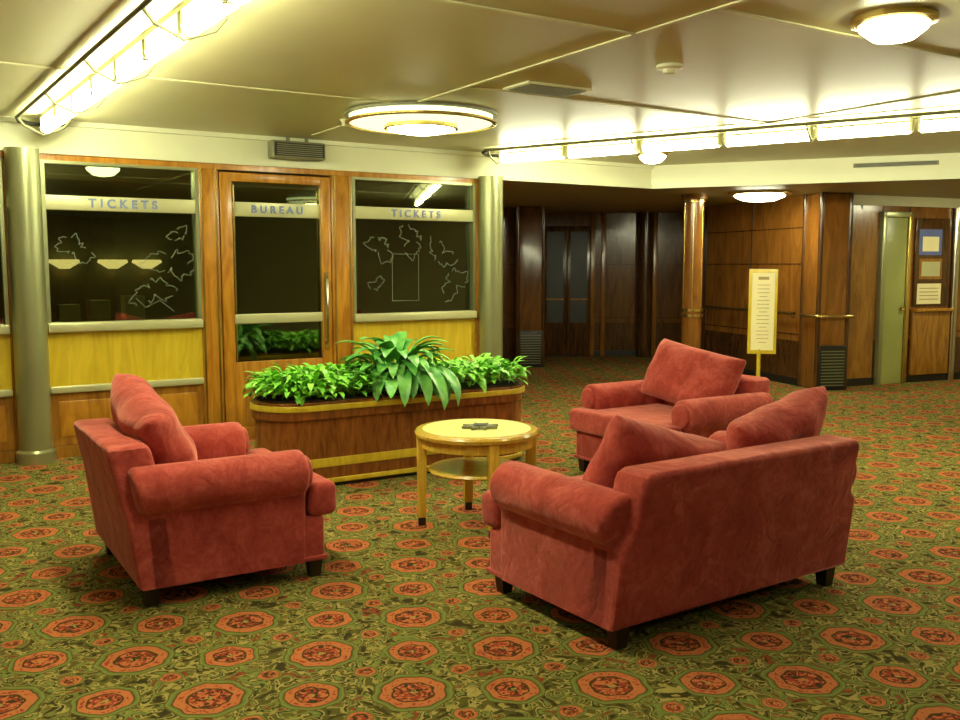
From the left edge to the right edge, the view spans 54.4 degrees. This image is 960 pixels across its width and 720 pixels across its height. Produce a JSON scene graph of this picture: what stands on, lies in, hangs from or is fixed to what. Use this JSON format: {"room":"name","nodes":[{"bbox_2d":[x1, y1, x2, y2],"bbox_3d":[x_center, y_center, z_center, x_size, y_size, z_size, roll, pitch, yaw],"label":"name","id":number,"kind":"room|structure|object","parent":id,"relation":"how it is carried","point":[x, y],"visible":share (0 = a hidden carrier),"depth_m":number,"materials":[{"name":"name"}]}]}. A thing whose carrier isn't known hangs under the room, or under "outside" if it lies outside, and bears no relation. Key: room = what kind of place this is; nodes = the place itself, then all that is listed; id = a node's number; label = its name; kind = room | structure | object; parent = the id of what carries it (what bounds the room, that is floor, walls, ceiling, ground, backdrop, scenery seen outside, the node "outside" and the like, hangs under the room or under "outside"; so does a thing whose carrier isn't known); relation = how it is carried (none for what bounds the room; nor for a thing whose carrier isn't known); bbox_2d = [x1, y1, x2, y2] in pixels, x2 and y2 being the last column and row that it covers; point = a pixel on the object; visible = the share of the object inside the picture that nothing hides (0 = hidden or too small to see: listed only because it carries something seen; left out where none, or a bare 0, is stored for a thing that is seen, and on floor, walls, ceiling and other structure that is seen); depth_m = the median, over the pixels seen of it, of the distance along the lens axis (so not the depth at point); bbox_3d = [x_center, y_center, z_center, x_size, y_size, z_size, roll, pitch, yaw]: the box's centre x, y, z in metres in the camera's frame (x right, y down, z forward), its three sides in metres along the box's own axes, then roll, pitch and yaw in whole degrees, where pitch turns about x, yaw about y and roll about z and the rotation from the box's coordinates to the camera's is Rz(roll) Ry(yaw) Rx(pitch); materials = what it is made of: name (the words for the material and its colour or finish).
{"room":"ship lobby","nodes":[
{"label":"ship lobby","id":0,"kind":"room"},
{"bbox_2d":[49,259,79,268],"bbox_3d":[-4.480,-1.033,10.060,0.320,0.100,0.320,-4,7,-32],"label":"wall lamp","id":1,"kind":"object","parent":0,"point":[59,263],"depth_m":9.96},
{"bbox_2d":[97,260,127,268],"bbox_3d":[-4.060,-1.059,10.321,0.320,0.100,0.320,-4,7,-32],"label":"wall lamp","id":2,"kind":"object","parent":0,"point":[110,264],"depth_m":10.22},
{"bbox_2d":[132,260,161,268],"bbox_3d":[-3.751,-1.079,10.513,0.320,0.100,0.320,-4,7,-32],"label":"wall lamp","id":3,"kind":"object","parent":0,"point":[150,264],"depth_m":10.41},
{"bbox_2d":[0,178,319,360],"bbox_3d":[-3.804,-0.592,9.225,7.600,2.530,2.560,-4,7,-32],"label":"wall","id":4,"kind":"structure","parent":0,"point":[277,261],"depth_m":10.76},
{"bbox_2d":[0,157,9,324],"bbox_3d":[-3.846,-0.953,7.521,0.030,1.330,0.110,-4,7,-32],"label":"window frame","id":5,"kind":"structure","parent":4,"relation":"attached to","point":[2,223],"depth_m":7.49,"materials":[{"name":"metal"}]},
{"bbox_2d":[0,334,15,450],"bbox_3d":[-5.021,0.384,6.918,2.800,1.050,0.131,-4,7,-32],"label":"panel","id":6,"kind":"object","parent":4,"relation":"in","point":[5,348],"depth_m":7.59,"materials":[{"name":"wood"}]},
{"bbox_2d":[40,159,50,322],"bbox_3d":[-3.583,-0.970,7.684,0.030,1.330,0.110,-4,7,-32],"label":"window frame","id":7,"kind":"structure","parent":4,"relation":"attached to","point":[42,173],"depth_m":7.64,"materials":[{"name":"metal"}]},
{"bbox_2d":[44,160,193,171],"bbox_3d":[-3.060,-1.652,7.950,1.270,0.025,0.100,-4,7,-32],"label":"window frame","id":8,"kind":"structure","parent":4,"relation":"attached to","point":[54,162],"depth_m":7.90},
{"bbox_2d":[46,195,195,213],"bbox_3d":[-3.056,-1.326,7.977,1.270,0.120,0.095,-4,7,-32],"label":"band","id":9,"kind":"object","parent":4,"relation":"attached to","point":[53,202],"visible":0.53,"depth_m":7.92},
{"bbox_2d":[88,198,157,208],"bbox_3d":[-3.029,-1.325,7.932,0.558,0.075,0.008,-4,7,-32],"label":"lettering","id":10,"kind":"object","parent":9,"relation":"attached to","point":[124,201],"visible":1,"depth_m":7.93},
{"bbox_2d":[47,318,202,332],"bbox_3d":[-3.049,-0.300,8.069,1.270,0.080,0.160,-4,7,-32],"label":"sill","id":11,"kind":"structure","parent":4,"relation":"attached to","point":[121,325],"depth_m":7.98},
{"bbox_3d":[-3.063,-0.805,8.040,1.270,0.930,0.010,-4,7,-32],"label":"glass","id":12,"kind":"object","parent":11,"relation":"on","visible":0},
{"bbox_2d":[55,225,193,310],"bbox_3d":[-3.041,-0.790,8.045,1.134,0.763,0.005,-4,7,-32],"label":"map","id":13,"kind":"object","parent":12,"relation":"attached to","point":[185,225],"visible":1,"depth_m":8.18},
{"bbox_2d":[48,328,204,445],"bbox_3d":[-3.058,0.261,8.139,1.270,1.050,0.130,-4,7,-32],"label":"panel","id":14,"kind":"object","parent":4,"relation":"in","point":[75,358],"depth_m":8.02,"materials":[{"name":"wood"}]},
{"bbox_2d":[191,168,201,318],"bbox_3d":[-2.532,-1.036,8.338,0.030,1.330,0.110,-4,7,-32],"label":"window frame","id":15,"kind":"structure","parent":4,"relation":"attached to","point":[194,174],"depth_m":8.31,"materials":[{"name":"metal"}]},
{"bbox_2d":[218,172,332,427],"bbox_3d":[-1.882,-0.503,8.741,1.060,2.430,0.150,-4,7,-32],"label":"door","id":16,"kind":"structure","parent":4,"relation":"in","point":[258,365],"depth_m":8.58,"materials":[{"name":"brown wood"}]},
{"bbox_2d":[232,185,237,361],"bbox_3d":[-2.230,-0.780,8.497,0.012,1.610,0.025,-4,7,-32],"label":"bead","id":17,"kind":"object","parent":16,"relation":"attached to","point":[233,216],"visible":1,"depth_m":8.49,"materials":[{"name":"wood"}]},
{"bbox_2d":[245,370,284,425],"bbox_3d":[-1.877,0.347,8.829,0.690,0.500,0.010,-4,7,-32],"label":"panel","id":18,"kind":"object","parent":16,"relation":"attached to","point":[249,419],"visible":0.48,"depth_m":8.66,"materials":[{"name":"brown wood"}]},
{"bbox_2d":[231,172,319,185],"bbox_3d":[-1.896,-1.676,8.655,0.850,0.080,0.080,-4,7,-32],"label":"rail","id":19,"kind":"object","parent":16,"relation":"attached to","point":[235,177],"visible":1,"depth_m":8.62,"materials":[{"name":"brown wood"}]},
{"label":"glass","id":20,"kind":"object","parent":19,"relation":"hanging from","visible":0},
{"bbox_2d":[232,202,318,218],"bbox_3d":[-1.891,-1.391,8.675,0.850,0.130,0.040,-4,7,-32],"label":"band","id":21,"kind":"object","parent":20,"relation":"attached to","point":[244,209],"visible":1,"depth_m":8.65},
{"bbox_2d":[252,205,302,213],"bbox_3d":[-1.876,-1.393,8.653,0.491,0.071,0.008,-4,7,-32],"label":"lettering","id":22,"kind":"object","parent":21,"relation":"attached to","point":[280,207],"visible":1,"depth_m":8.65},
{"bbox_2d":[235,312,322,323],"bbox_3d":[-1.885,-0.395,8.767,0.850,0.090,0.060,-4,7,-32],"label":"push bar","id":23,"kind":"object","parent":16,"relation":"attached to","point":[300,316],"visible":1,"depth_m":8.73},
{"bbox_2d":[318,189,322,357],"bbox_3d":[-1.526,-0.824,8.935,0.012,1.610,0.025,-4,7,-32],"label":"bead","id":24,"kind":"object","parent":16,"relation":"attached to","point":[319,204],"visible":1,"depth_m":8.93,"materials":[{"name":"wood"}]},
{"bbox_2d":[324,272,329,348],"bbox_3d":[-1.476,-0.473,8.988,0.045,0.740,0.008,-4,7,-32],"label":"plate","id":25,"kind":"object","parent":16,"relation":"attached to","point":[327,346],"visible":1,"depth_m":8.98,"materials":[{"name":"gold metal"}]},
{"bbox_2d":[352,177,356,313],"bbox_3d":[-1.251,-1.116,9.134,0.030,1.330,0.110,-4,7,-32],"label":"window frame","id":26,"kind":"structure","parent":4,"relation":"attached to","point":[353,178],"depth_m":9.09,"materials":[{"name":"wood"}]},
{"bbox_2d":[355,177,472,185],"bbox_3d":[-0.673,-1.802,9.434,1.400,0.025,0.100,-4,7,-32],"label":"window frame","id":27,"kind":"structure","parent":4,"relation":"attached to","point":[356,178],"depth_m":9.38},
{"bbox_2d":[355,206,472,221],"bbox_3d":[-0.669,-1.475,9.461,1.400,0.120,0.095,-4,7,-32],"label":"band","id":28,"kind":"object","parent":4,"relation":"attached to","point":[362,212],"visible":0.76,"depth_m":9.40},
{"bbox_2d":[355,180,469,209],"bbox_3d":[-0.675,-1.675,9.451,1.400,0.280,0.011,-4,7,-32],"label":"transom","id":29,"kind":"object","parent":28,"relation":"on","point":[367,193],"visible":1,"depth_m":9.45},
{"bbox_2d":[354,318,474,363],"bbox_3d":[-0.678,0.110,9.636,1.400,1.050,0.100,-4,7,-32],"label":"panel","id":30,"kind":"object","parent":4,"relation":"in","point":[460,333],"depth_m":9.66,"materials":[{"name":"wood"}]},
{"bbox_2d":[354,310,476,321],"bbox_3d":[-0.662,-0.449,9.554,1.400,0.080,0.160,-4,7,-32],"label":"sill","id":31,"kind":"structure","parent":4,"relation":"attached to","point":[437,315],"depth_m":9.47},
{"bbox_2d":[356,219,469,313],"bbox_3d":[-0.675,-0.954,9.524,1.400,0.930,0.011,-4,7,-32],"label":"glass","id":32,"kind":"object","parent":31,"relation":"on","point":[455,236],"visible":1,"depth_m":9.52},
{"bbox_2d":[363,224,467,301],"bbox_3d":[-0.636,-0.985,9.535,1.212,0.797,0.005,-4,7,-32],"label":"map","id":33,"kind":"object","parent":32,"relation":"attached to","point":[408,224],"visible":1,"depth_m":9.52},
{"bbox_2d":[470,183,475,310],"bbox_3d":[-0.089,-1.188,9.857,0.030,1.330,0.110,-4,7,-32],"label":"window frame","id":34,"kind":"structure","parent":4,"relation":"attached to","point":[472,188],"depth_m":9.83,"materials":[{"name":"metal"}]},
{"bbox_2d":[0,151,478,463],"bbox_3d":[-3.083,-0.475,8.058,7.640,2.530,0.155,-4,7,-32],"label":"window frame","id":35,"kind":"structure","parent":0,"point":[340,181],"depth_m":8.47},
{"bbox_2d":[0,356,959,719],"bbox_3d":[0.850,0.945,7.080,14.500,0.100,22.100,0,6,0],"label":"floor","id":36,"kind":"structure","parent":0,"point":[402,619],"depth_m":4.21,"materials":[{"name":"carpet"}]},
{"bbox_2d":[3,146,56,465],"bbox_3d":[-3.643,-0.422,7.542,0.300,2.529,0.300,0,6,0],"label":"column","id":37,"kind":"structure","parent":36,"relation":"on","point":[21,164],"depth_m":7.45,"materials":[{"name":"metal"}]},
{"bbox_2d":[0,295,167,323],"bbox_3d":[-4.700,-0.001,9.588,2.800,1.280,0.600,-4,7,-32],"label":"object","id":38,"kind":"structure","parent":36,"relation":"on","point":[97,310],"depth_m":9.82,"materials":[{"name":"brown wood"}]},
{"bbox_2d":[0,316,167,323],"bbox_3d":[-4.700,-0.379,9.549,2.800,0.040,0.600,-4,7,-32],"label":"countertop","id":39,"kind":"structure","parent":38,"relation":"on","point":[147,317],"depth_m":9.82,"materials":[{"name":"brown wood"}]},
{"bbox_2d":[74,374,335,607],"bbox_3d":[-1.488,0.594,4.973,1.104,1.021,1.235,-4,7,-32],"label":"armchair","id":40,"kind":"object","parent":36,"relation":"on","point":[175,504],"visible":1,"depth_m":4.53,"materials":[{"name":"fabric"}]},
{"bbox_2d":[110,374,197,464],"bbox_3d":[-1.698,0.370,4.854,0.280,0.480,0.800,-34,32,-19],"label":"cushion","id":41,"kind":"object","parent":40,"relation":"on","point":[139,414],"depth_m":4.60,"materials":[{"name":"red fabric"}]},
{"bbox_2d":[246,448,335,515],"bbox_3d":[-1.355,0.683,5.066,0.790,0.175,1.100,-4,7,-32],"label":"seat cushion","id":42,"kind":"object","parent":40,"relation":"on","point":[319,499],"depth_m":4.74,"materials":[{"name":"red fabric"}]},
{"bbox_2d":[250,378,524,485],"bbox_3d":[-0.660,0.544,7.372,2.324,0.640,0.644,-4,7,-32],"label":"planter","id":43,"kind":"object","parent":36,"relation":"on","point":[356,438],"visible":0.57,"depth_m":6.92,"materials":[{"name":"brown wood"}]},
{"bbox_2d":[242,360,396,405],"bbox_3d":[-1.234,0.146,6.979,1.141,0.291,0.838,-4,7,-32],"label":"plants","id":44,"kind":"object","parent":43,"relation":"on","point":[310,380],"visible":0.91,"depth_m":6.78,"materials":[{"name":"green plant"}]},
{"bbox_2d":[334,331,460,410],"bbox_3d":[-0.669,0.072,7.250,1.054,0.541,1.044,0,6,0],"label":"plant","id":45,"kind":"object","parent":43,"relation":"on","point":[405,373],"visible":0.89,"depth_m":6.98,"materials":[{"name":"green plant"}]},
{"bbox_2d":[418,352,532,392],"bbox_3d":[-0.140,0.088,7.656,1.194,0.277,0.842,-4,7,-32],"label":"plants","id":46,"kind":"object","parent":43,"relation":"in","point":[486,367],"visible":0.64,"depth_m":7.55,"materials":[{"name":"green plant"}]},
{"bbox_2d":[415,418,538,538],"bbox_3d":[-0.020,0.719,5.811,0.770,0.604,0.770,0,6,0],"label":"round side table","id":47,"kind":"object","parent":36,"relation":"on","point":[443,436],"visible":0.83,"depth_m":5.66,"materials":[{"name":"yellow wood"}]},
{"bbox_2d":[429,457,512,480],"bbox_3d":[-0.020,0.674,5.807,0.600,0.025,0.600,0,6,0],"label":"shelf","id":48,"kind":"object","parent":47,"relation":"attached to","point":[463,468],"depth_m":5.74,"materials":[{"name":"brown wood"}]},
{"bbox_2d":[462,422,497,429],"bbox_3d":[0.000,0.408,5.770,0.225,0.022,0.202,-5,8,-40],"label":"ashtray","id":49,"kind":"object","parent":47,"relation":"on","point":[483,426],"visible":1,"depth_m":5.73,"materials":[{"name":"black paint"}]},
{"bbox_2d":[479,175,502,377],"bbox_3d":[0.114,-0.657,9.878,0.300,2.529,0.300,0,6,0],"label":"column","id":50,"kind":"structure","parent":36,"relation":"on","point":[490,186],"depth_m":9.74,"materials":[{"name":"metal"}]},
{"bbox_2d":[482,386,858,650],"bbox_3d":[0.962,0.649,4.599,1.727,0.986,1.104,-4,7,-34],"label":"loveseat","id":51,"kind":"object","parent":36,"relation":"on","point":[660,521],"visible":1,"depth_m":4.11,"materials":[{"name":"fabric"}]},
{"bbox_2d":[482,475,583,528],"bbox_3d":[0.535,0.739,4.510,0.776,0.175,0.790,-4,7,-34],"label":"seat cushion","id":52,"kind":"object","parent":51,"relation":"on","point":[495,516],"depth_m":4.45,"materials":[{"name":"red fabric"}]},
{"bbox_2d":[582,415,725,488],"bbox_3d":[0.791,0.491,4.252,0.680,0.420,0.260,15,18,-28],"label":"cushion","id":53,"kind":"object","parent":51,"relation":"on","point":[626,441],"depth_m":4.07,"materials":[{"name":"red fabric"}]},
{"bbox_2d":[725,386,827,450],"bbox_3d":[1.465,0.409,4.676,0.760,0.440,0.260,-18,37,-36],"label":"cushion","id":54,"kind":"object","parent":51,"relation":"on","point":[800,414],"depth_m":4.52,"materials":[{"name":"red fabric"}]},
{"bbox_2d":[570,339,773,471],"bbox_3d":[1.448,0.380,7.105,1.104,1.020,1.255,-4,7,-32],"label":"armchair","id":55,"kind":"object","parent":36,"relation":"on","point":[684,388],"visible":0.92,"depth_m":7.00,"materials":[{"name":"fabric"}]},
{"bbox_2d":[570,403,681,436],"bbox_3d":[1.315,0.485,7.032,0.790,0.175,1.120,-4,7,-32],"label":"seat cushion","id":56,"kind":"object","parent":55,"relation":"on","point":[591,420],"depth_m":7.09,"materials":[{"name":"red fabric"}]},
{"bbox_2d":[641,339,745,403],"bbox_3d":[1.615,0.134,7.150,0.290,0.500,0.900,25,-2,-34],"label":"cushion","id":57,"kind":"object","parent":55,"relation":"on","point":[676,372],"depth_m":7.01,"materials":[{"name":"red fabric"}]},
{"bbox_2d":[681,194,707,348],"bbox_3d":[2.800,-0.903,12.322,0.340,2.529,0.340,0,6,0],"label":"shaft","id":58,"kind":"object","parent":36,"relation":"on","point":[690,326],"depth_m":12.19,"materials":[{"name":"brown wood"}]},
{"bbox_2d":[747,269,777,401],"bbox_3d":[3.330,-0.289,11.027,0.340,1.565,0.340,1,6,8],"label":"sign stand","id":59,"kind":"object","parent":36,"relation":"on","point":[763,283],"visible":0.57,"depth_m":10.98,"materials":[{"name":"gold metal"}]},
{"bbox_2d":[0,0,959,165],"bbox_3d":[0.850,-1.580,3.413,14.500,0.100,15.308,0,6,0],"label":"ceiling","id":60,"kind":"structure","parent":0,"point":[736,66],"depth_m":5.55,"materials":[{"name":"paint"}]},
{"bbox_2d":[14,0,248,135],"bbox_3d":[-1.907,-1.618,5.093,0.409,0.158,5.705,-4,7,-34],"label":"track","id":61,"kind":"object","parent":60,"relation":"attached to","point":[185,22],"visible":1,"depth_m":4.92,"materials":[{"name":"glass"}]},
{"bbox_2d":[55,107,67,121],"bbox_3d":[-3.057,-1.792,6.812,0.080,0.100,0.020,-4,7,-34],"label":"socket","id":62,"kind":"object","parent":61,"relation":"attached to","point":[57,109],"depth_m":6.79,"materials":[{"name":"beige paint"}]},
{"bbox_2d":[72,94,84,109],"bbox_3d":[-2.709,-1.740,6.298,0.080,0.100,0.020,-4,7,-34],"label":"socket","id":63,"kind":"object","parent":61,"relation":"attached to","point":[74,96],"depth_m":6.27,"materials":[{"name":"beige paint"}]},
{"bbox_2d":[89,80,103,97],"bbox_3d":[-2.395,-1.693,5.834,0.080,0.100,0.020,-4,7,-34],"label":"socket","id":64,"kind":"object","parent":61,"relation":"attached to","point":[90,82],"depth_m":5.81,"materials":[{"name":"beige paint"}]},
{"bbox_2d":[91,78,105,96],"bbox_3d":[-2.362,-1.688,5.785,0.080,0.100,0.020,-4,7,-34],"label":"bulb","id":65,"kind":"object","parent":61,"relation":"attached to","point":[94,80],"depth_m":5.76,"materials":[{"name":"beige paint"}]},
{"bbox_2d":[115,60,130,79],"bbox_3d":[-2.014,-1.636,5.271,0.080,0.100,0.020,-4,7,-34],"label":"bulb","id":66,"kind":"object","parent":61,"relation":"attached to","point":[118,63],"depth_m":5.25,"materials":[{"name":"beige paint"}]},
{"bbox_2d":[39,0,209,118],"bbox_3d":[-1.874,-1.680,5.058,0.080,0.029,5.580,-4,7,-34],"label":"tray","id":67,"kind":"object","parent":61,"relation":"on","point":[187,7],"depth_m":5.05,"materials":[{"name":"glass"}]},
{"bbox_2d":[141,40,158,62],"bbox_3d":[-1.700,-1.590,4.807,0.080,0.100,0.020,-4,7,-34],"label":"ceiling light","id":68,"kind":"object","parent":61,"relation":"attached to","point":[143,59],"depth_m":4.79,"materials":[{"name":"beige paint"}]},
{"bbox_2d":[144,38,161,59],"bbox_3d":[-1.667,-1.585,4.758,0.080,0.100,0.020,-4,7,-34],"label":"bulb","id":69,"kind":"object","parent":61,"relation":"attached to","point":[147,41],"depth_m":4.73,"materials":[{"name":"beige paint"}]},
{"bbox_2d":[176,13,187,36],"bbox_3d":[-1.353,-1.538,4.294,0.080,0.100,0.020,-4,7,-34],"label":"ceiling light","id":70,"kind":"object","parent":61,"relation":"attached to","point":[178,27],"depth_m":4.27,"materials":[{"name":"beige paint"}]},
{"bbox_2d":[180,10,199,35],"bbox_3d":[-1.319,-1.533,4.244,0.080,0.100,0.020,-4,7,-34],"label":"bulb","id":71,"kind":"object","parent":61,"relation":"attached to","point":[183,13],"depth_m":4.22,"materials":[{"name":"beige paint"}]},
{"bbox_2d":[0,116,653,188],"bbox_3d":[-2.155,-1.906,8.499,9.830,0.270,0.191,-4,7,-32],"label":"wall","id":72,"kind":"structure","parent":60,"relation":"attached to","point":[78,138],"depth_m":8.69,"materials":[{"name":"beige paint"}]},
{"bbox_2d":[268,137,325,161],"bbox_3d":[-1.691,-1.954,8.629,0.520,0.199,0.154,-4,7,-32],"label":"air vent","id":73,"kind":"object","parent":72,"relation":"attached to","point":[277,149],"visible":1,"depth_m":8.56,"materials":[{"name":"metal"}]},
{"bbox_2d":[344,101,497,135],"bbox_3d":[-0.460,-1.845,7.302,1.200,0.149,1.200,0,6,0],"label":"lamp","id":74,"kind":"object","parent":60,"relation":"attached to","point":[415,118],"depth_m":7.00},
{"bbox_2d":[0,0,959,135],"bbox_3d":[0.667,-1.725,5.393,9.736,0.008,6.841,1,6,6],"label":"trim","id":75,"kind":"structure","parent":60,"relation":"attached to","point":[722,8],"depth_m":5.25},
{"bbox_2d":[503,81,591,96],"bbox_3d":[0.450,-1.801,6.221,0.520,0.021,0.300,-4,7,-32],"label":"ceiling vent","id":76,"kind":"object","parent":60,"relation":"attached to","point":[534,87],"depth_m":6.16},
{"bbox_2d":[636,151,668,163],"bbox_3d":[1.800,-2.106,9.738,0.342,0.119,0.342,0,6,0],"label":"dome lamp","id":77,"kind":"object","parent":60,"relation":"attached to","point":[648,157],"depth_m":9.64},
{"bbox_2d":[656,62,682,74],"bbox_3d":[1.120,-1.713,5.516,0.160,0.054,0.160,0,6,0],"label":"smoke detector","id":78,"kind":"object","parent":60,"relation":"attached to","point":[666,68],"visible":1,"depth_m":5.48,"materials":[{"name":"beige paint"}]},
{"bbox_2d":[481,109,959,164],"bbox_3d":[2.703,-1.888,7.770,6.306,0.158,0.409,4,7,34],"label":"ceiling light","id":79,"kind":"object","parent":60,"relation":"attached to","point":[642,144],"visible":1,"depth_m":8.02,"materials":[{"name":"glass"}]},
{"bbox_2d":[495,113,959,151],"bbox_3d":[2.744,-1.951,7.748,6.180,0.029,0.080,4,7,34],"label":"light fixture","id":80,"kind":"object","parent":79,"relation":"on","point":[817,127],"depth_m":8.10,"materials":[{"name":"glass"}]},
{"bbox_2d":[651,153,959,188],"bbox_3d":[5.036,-2.041,9.835,6.489,0.270,0.170,2,6,23],"label":"fascia","id":81,"kind":"object","parent":60,"relation":"attached to","point":[943,165],"visible":1,"depth_m":10.35,"materials":[{"name":"beige paint"}]},
{"bbox_2d":[853,160,938,167],"bbox_3d":[4.456,-2.101,10.010,0.840,0.045,0.012,2,6,23],"label":"slot vent","id":82,"kind":"object","parent":81,"relation":"attached to","point":[856,163],"depth_m":10.01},
{"bbox_2d":[850,6,939,43],"bbox_3d":[1.970,-1.573,4.445,0.390,0.119,0.390,0,6,0],"label":"dome lamp","id":83,"kind":"object","parent":60,"relation":"attached to","point":[893,25],"depth_m":4.34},
{"bbox_2d":[44,164,959,212],"bbox_3d":[0.850,-2.190,11.867,14.500,0.120,11.946,0,6,0],"label":"ceiling","id":84,"kind":"structure","parent":0,"point":[557,198],"depth_m":11.55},
{"bbox_2d":[81,166,122,176],"bbox_3d":[-3.449,-1.734,8.539,0.366,0.119,0.366,0,6,0],"label":"dome lamp","id":85,"kind":"object","parent":84,"relation":"attached to","point":[96,171],"depth_m":8.45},
{"bbox_2d":[728,190,791,201],"bbox_3d":[3.550,-2.067,11.853,0.781,0.119,0.781,0,6,0],"label":"dome lamp","id":86,"kind":"object","parent":84,"relation":"attached to","point":[755,195],"depth_m":11.62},
{"bbox_2d":[503,207,513,363],"bbox_3d":[-2.884,-1.108,14.350,7.012,2.530,0.121,-1,6,-12],"label":"wall","id":87,"kind":"structure","parent":0,"point":[508,213],"depth_m":15.03,"materials":[{"name":"brown wood"}]},
{"bbox_2d":[514,206,545,367],"bbox_3d":[0.781,-1.163,14.897,0.463,2.529,0.487,-1,6,-5],"label":"pillar","id":88,"kind":"structure","parent":0,"point":[529,221],"depth_m":14.70,"materials":[{"name":"brown wood"}]},
{"bbox_2d":[519,331,542,367],"bbox_3d":[0.800,-0.172,14.780,0.380,0.580,0.035,-1,6,-5],"label":"vent","id":89,"kind":"object","parent":88,"relation":"attached to","point":[530,342],"depth_m":14.76,"materials":[{"name":"metal"}]},
{"bbox_2d":[546,212,683,356],"bbox_3d":[2.250,-1.321,16.465,2.700,2.530,0.370,0,6,0],"label":"wall","id":90,"kind":"structure","parent":0,"point":[636,259],"depth_m":16.50,"materials":[{"name":"brown wood"}]},
{"bbox_2d":[545,226,566,355],"bbox_3d":[1.325,-1.218,16.536,0.410,2.290,0.030,0,6,0],"label":"leaf","id":91,"kind":"object","parent":90,"relation":"attached to","point":[555,333],"visible":0.58,"depth_m":16.58,"materials":[{"name":"brown wood"}]},
{"bbox_2d":[546,232,563,322],"bbox_3d":[1.325,-1.460,16.494,0.290,1.600,0.005,0,6,0],"label":"glass","id":92,"kind":"object","parent":91,"relation":"in","point":[555,240],"depth_m":16.49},
{"bbox_2d":[566,226,590,355],"bbox_3d":[1.745,-1.218,16.536,0.410,2.290,0.030,0,6,0],"label":"leaf","id":93,"kind":"object","parent":90,"relation":"attached to","point":[578,334],"visible":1,"depth_m":16.58,"materials":[{"name":"brown wood"}]},
{"bbox_2d":[570,232,586,322],"bbox_3d":[1.745,-1.460,16.494,0.290,1.600,0.005,0,6,0],"label":"glass","id":94,"kind":"object","parent":93,"relation":"in","point":[578,282],"depth_m":16.49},
{"bbox_2d":[701,206,707,349],"bbox_3d":[3.615,-1.234,15.604,0.120,2.530,1.901,0,6,1],"label":"wall","id":95,"kind":"structure","parent":0,"point":[706,207],"depth_m":14.78,"materials":[{"name":"brown wood"}]},
{"bbox_2d":[704,195,803,377],"bbox_3d":[3.953,-1.026,13.538,0.120,2.530,2.394,-2,6,-18],"label":"wall panel","id":96,"kind":"object","parent":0,"point":[726,285],"depth_m":13.50,"materials":[{"name":"brown wood"}]},
{"bbox_2d":[704,330,798,344],"bbox_3d":[3.911,-0.115,13.616,0.008,0.500,2.394,-2,6,-18],"label":"rail","id":97,"kind":"structure","parent":96,"relation":"attached to","point":[706,331],"depth_m":13.83,"materials":[{"name":"brown wood"}]},
{"bbox_2d":[742,369,796,385],"bbox_3d":[3.905,0.184,13.644,0.021,0.100,2.394,-2,6,-18],"label":"baseboard","id":98,"kind":"structure","parent":96,"relation":"attached to","point":[772,377],"depth_m":12.98,"materials":[{"name":"black paint"}]},
{"label":"bracket","id":99,"kind":"object","parent":96,"relation":"attached to","visible":0},
{"bbox_2d":[702,305,795,314],"bbox_3d":[3.839,-0.729,13.531,0.049,0.046,2.294,-2,6,-18],"label":"handrail","id":100,"kind":"object","parent":99,"relation":"on","point":[703,306],"visible":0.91,"depth_m":13.74,"materials":[{"name":"wood"}]},
{"bbox_2d":[797,192,855,390],"bbox_3d":[4.513,-0.884,12.128,0.598,2.529,0.554,-1,6,-10],"label":"pillar","id":101,"kind":"structure","parent":0,"point":[827,234],"depth_m":12.00,"materials":[{"name":"brown wood"}]},
{"bbox_2d":[818,345,846,390],"bbox_3d":[4.540,0.104,12.047,0.380,0.580,0.035,-1,6,-10],"label":"vent","id":102,"kind":"object","parent":101,"relation":"attached to","point":[832,359],"depth_m":12.03,"materials":[{"name":"metal"}]},
{"bbox_2d":[847,195,959,385],"bbox_3d":[6.359,-0.968,12.964,3.545,2.529,0.220,-2,6,-23],"label":"wall","id":103,"kind":"structure","parent":0,"point":[933,344],"depth_m":12.72,"materials":[{"name":"brown wood"}]},
{"bbox_2d":[873,211,887,384],"bbox_3d":[5.372,-0.820,12.531,0.060,2.320,0.080,-2,6,-23],"label":"frame","id":104,"kind":"object","parent":103,"relation":"attached to","point":[883,219],"visible":1,"depth_m":12.51,"materials":[{"name":"metal"}]},
{"bbox_2d":[880,217,907,383],"bbox_3d":[5.582,-0.794,12.627,0.400,2.250,0.030,-2,6,-23],"label":"leaf","id":105,"kind":"object","parent":103,"relation":"attached to","point":[896,242],"visible":1,"depth_m":12.62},
{"bbox_2d":[900,212,912,382],"bbox_3d":[5.796,-0.837,12.707,0.060,2.320,0.080,-2,6,-23],"label":"frame","id":106,"kind":"object","parent":103,"relation":"attached to","point":[910,219],"visible":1,"depth_m":12.67,"materials":[{"name":"gold metal"}]},
{"bbox_2d":[912,218,951,305],"bbox_3d":[6.228,-1.345,12.855,0.650,1.200,0.030,-2,6,-23],"label":"notice board","id":107,"kind":"object","parent":103,"relation":"attached to","point":[932,235],"visible":1,"depth_m":12.84,"materials":[{"name":"brown wood"}]},
{"bbox_2d":[916,283,940,303],"bbox_3d":[6.190,-0.914,12.873,0.440,0.280,0.006,-2,6,-23],"label":"poster","id":108,"kind":"object","parent":107,"relation":"attached to","point":[926,293],"depth_m":12.87,"materials":[{"name":"paper"}]},
{"bbox_2d":[919,259,941,278],"bbox_3d":[6.199,-1.253,12.843,0.420,0.280,0.006,-2,6,-23],"label":"poster","id":109,"kind":"object","parent":107,"relation":"attached to","point":[928,268],"depth_m":12.84,"materials":[{"name":"brown paper"}]},
{"bbox_2d":[919,229,942,254],"bbox_3d":[6.181,-1.615,12.799,0.420,0.350,0.006,-2,6,-23],"label":"poster","id":110,"kind":"object","parent":107,"relation":"attached to","point":[930,240],"depth_m":12.79,"materials":[{"name":"paper"}]},
{"bbox_2d":[910,308,953,311],"bbox_3d":[6.247,-0.695,12.890,0.700,0.040,0.120,-2,6,-23],"label":"handrail","id":111,"kind":"object","parent":103,"relation":"attached to","point":[911,309],"depth_m":12.82,"materials":[{"name":"brown wood"}]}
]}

